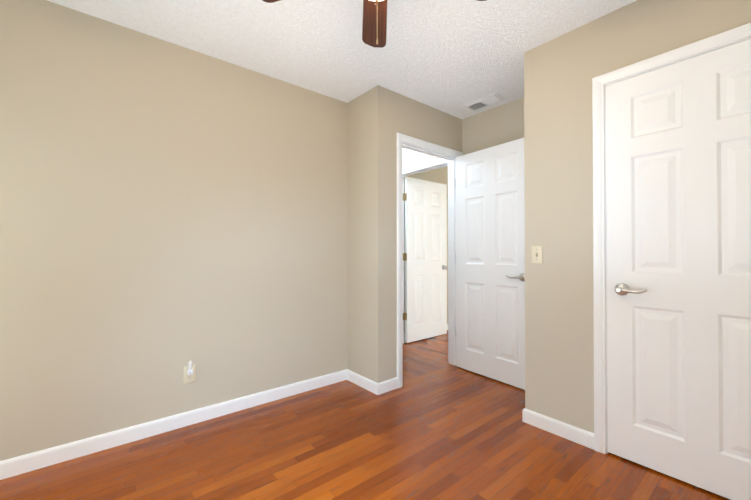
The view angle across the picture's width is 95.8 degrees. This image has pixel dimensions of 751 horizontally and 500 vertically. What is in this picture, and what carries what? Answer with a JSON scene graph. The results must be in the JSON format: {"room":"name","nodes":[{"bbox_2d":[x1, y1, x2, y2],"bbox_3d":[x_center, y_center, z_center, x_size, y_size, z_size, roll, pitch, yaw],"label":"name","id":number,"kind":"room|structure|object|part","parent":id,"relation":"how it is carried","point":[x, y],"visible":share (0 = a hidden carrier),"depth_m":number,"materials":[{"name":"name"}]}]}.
{"room":"empty bedroom","nodes":[
{"label":"empty bedroom","id":0,"kind":"room"},
{"bbox_2d":[0,0,346,460],"bbox_3d":[-1.287,-0.090,2.216,2.830,2.440,0.115,0,-1,-40],"label":"wall","id":1,"kind":"structure","parent":0,"point":[169,211],"depth_m":2.07,"materials":[{"name":"beige paint"}]},
{"bbox_2d":[0,369,347,479],"bbox_3d":[-1.235,1.086,2.168,2.570,0.087,0.013,0,-1,-40],"label":"baseboard","id":2,"kind":"structure","parent":1,"relation":"attached to","point":[21,464],"depth_m":2.05,"materials":[{"name":"white wood"}]},
{"bbox_2d":[183,361,195,383],"bbox_3d":[-1.196,0.788,2.189,0.070,0.148,0.032,0,-1,-40],"label":"wall outlet","id":3,"kind":"object","parent":1,"relation":"attached to","point":[189,373],"visible":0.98,"depth_m":2.19,"materials":[{"name":"beige plastic"}]},
{"bbox_2d":[47,0,635,118],"bbox_3d":[0.543,-1.351,3.308,7.030,0.100,5.780,0,-1,-40],"label":"ceiling","id":4,"kind":"structure","parent":0,"point":[452,57],"depth_m":2.09,"materials":[{"name":"white paint"}]},
{"bbox_2d":[262,0,485,47],"bbox_3d":[0.025,-1.036,1.225,1.019,0.564,0.992,0,-1,-40],"label":"ceiling fan","id":5,"kind":"object","parent":4,"relation":"hanging from","point":[374,28],"visible":1,"depth_m":1.59,"materials":[{"name":"brown wood"}]},
{"bbox_3d":[-0.324,-1.077,1.357,0.385,0.006,0.125,0,-12,17],"label":"blade","id":6,"kind":"part","parent":5,"relation":"part of","materials":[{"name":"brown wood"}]},
{"bbox_3d":[-0.004,-1.075,1.601,0.125,0.006,0.385,12,-1,-1],"label":"blade","id":7,"kind":"part","parent":5,"relation":"part of","materials":[{"name":"brown wood"}]},
{"bbox_3d":[0.006,-0.841,1.245,0.008,0.174,0.008,0,-1,-40],"label":"chain","id":8,"kind":"part","parent":5,"relation":"part of","materials":[{"name":"gold metal"}]},
{"bbox_2d":[463,93,505,110],"bbox_3d":[0.961,-1.298,2.998,0.175,0.012,0.325,0,-1,-40],"label":"ceiling vent","id":9,"kind":"object","parent":4,"relation":"in","point":[489,100],"visible":1,"depth_m":2.98,"materials":[{"name":"white metal"}]},
{"bbox_2d":[347,91,368,378],"bbox_3d":[-0.904,-0.077,3.883,0.115,2.440,2.805,0,-1,-40],"label":"wall","id":10,"kind":"structure","parent":0,"point":[358,235],"depth_m":2.88,"materials":[{"name":"beige paint"}]},
{"bbox_2d":[348,370,383,394],"bbox_3d":[-0.106,1.091,2.808,0.013,0.087,0.403,0,-1,-40],"label":"baseboard","id":11,"kind":"structure","parent":10,"relation":"attached to","point":[376,388],"depth_m":2.76,"materials":[{"name":"white wood"}]},
{"bbox_2d":[0,330,729,499],"bbox_3d":[0.543,1.169,3.288,7.030,0.060,5.780,0,-1,-40],"label":"floor","id":12,"kind":"structure","parent":0,"point":[453,432],"depth_m":1.84,"materials":[{"name":"brown wood"}]},
{"bbox_2d":[369,85,461,382],"bbox_3d":[0.449,-0.083,3.107,1.210,2.440,0.115,0,-1,-40],"label":"wall","id":13,"kind":"structure","parent":0,"point":[384,116],"depth_m":2.75,"materials":[{"name":"beige paint"}]},
{"bbox_2d":[397,132,462,387],"bbox_3d":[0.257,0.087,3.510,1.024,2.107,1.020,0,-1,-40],"label":"door frame","id":14,"kind":"structure","parent":13,"relation":"attached to","point":[421,143],"depth_m":3.35,"materials":[{"name":"white wood"}]},
{"bbox_2d":[456,138,524,389],"bbox_3d":[1.021,0.109,3.004,0.035,2.030,0.760,0,-1,-36],"label":"bedroom door","id":15,"kind":"structure","parent":13,"relation":"in","point":[490,256],"depth_m":2.98,"materials":[{"name":"white paint"}]},
{"bbox_2d":[506,273,524,280],"bbox_3d":[1.189,0.220,2.770,0.162,0.066,0.203,0,-1,-40],"label":"door handle","id":16,"kind":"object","parent":15,"relation":"attached to","point":[521,276],"depth_m":2.73,"materials":[{"name":"silver metal"}]},
{"bbox_2d":[404,166,447,332],"bbox_3d":[1.385,-0.066,5.269,2.990,2.440,0.115,0,-1,-40],"label":"wall","id":17,"kind":"structure","parent":0,"point":[439,175],"depth_m":4.75,"materials":[{"name":"beige paint"}]},
{"bbox_2d":[404,177,446,342],"bbox_3d":[0.660,0.120,4.401,0.767,2.030,0.047,0,-1,-40],"label":"door","id":18,"kind":"structure","parent":17,"relation":"in","point":[426,252],"depth_m":4.35,"materials":[{"name":"white paint"}]},
{"bbox_3d":[0.368,0.081,4.161,0.012,1.566,0.044,0,-1,-40],"label":"door hinges","id":19,"kind":"part","parent":18,"relation":"part of","materials":[{"name":"metal"}]},
{"bbox_2d":[402,97,523,168],"bbox_3d":[1.476,-0.086,2.723,0.115,2.440,3.703,0,-1,-40],"label":"wall","id":20,"kind":"structure","parent":0,"point":[499,125],"depth_m":3.16,"materials":[{"name":"beige paint"}]},
{"bbox_2d":[524,45,542,414],"bbox_3d":[1.264,-0.088,2.399,0.625,2.440,0.115,0,-1,-40],"label":"wall","id":21,"kind":"structure","parent":0,"point":[533,228],"depth_m":2.20,"materials":[{"name":"beige paint"}]},
{"bbox_2d":[542,0,750,432],"bbox_3d":[1.464,-0.094,1.757,0.115,2.440,1.130,0,-1,-40],"label":"wall","id":22,"kind":"structure","parent":0,"point":[571,64],"depth_m":2.00,"materials":[{"name":"beige paint"}]},
{"bbox_2d":[532,246,542,263],"bbox_3d":[1.031,0.030,2.174,0.019,0.115,0.070,0,-1,-40],"label":"light switch","id":23,"kind":"object","parent":22,"relation":"attached to","point":[537,254],"visible":1,"depth_m":2.17,"materials":[{"name":"beige plastic"}]},
{"bbox_2d":[524,409,593,449],"bbox_3d":[1.113,1.085,2.072,0.013,0.087,0.393,0,-1,-40],"label":"baseboard","id":24,"kind":"structure","parent":22,"relation":"attached to","point":[583,437],"depth_m":2.05,"materials":[{"name":"white wood"}]},
{"bbox_2d":[592,23,750,453],"bbox_3d":[1.570,0.094,1.627,0.115,2.063,0.798,0,-1,-40],"label":"door frame","id":25,"kind":"structure","parent":22,"relation":"attached to","point":[605,207],"depth_m":1.88,"materials":[{"name":"white wood"}]},
{"bbox_2d":[606,39,750,499],"bbox_3d":[1.538,0.098,1.603,0.035,2.030,0.758,0,-1,-40],"label":"closet door","id":26,"kind":"structure","parent":22,"relation":"in","point":[678,176],"depth_m":1.64,"materials":[{"name":"white paint"}]},
{"bbox_2d":[615,283,646,295],"bbox_3d":[1.355,0.212,1.824,0.161,0.066,0.199,0,-1,-40],"label":"door handle","id":27,"kind":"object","parent":26,"relation":"attached to","point":[622,289],"depth_m":1.79,"materials":[{"name":"silver metal"}]}
]}

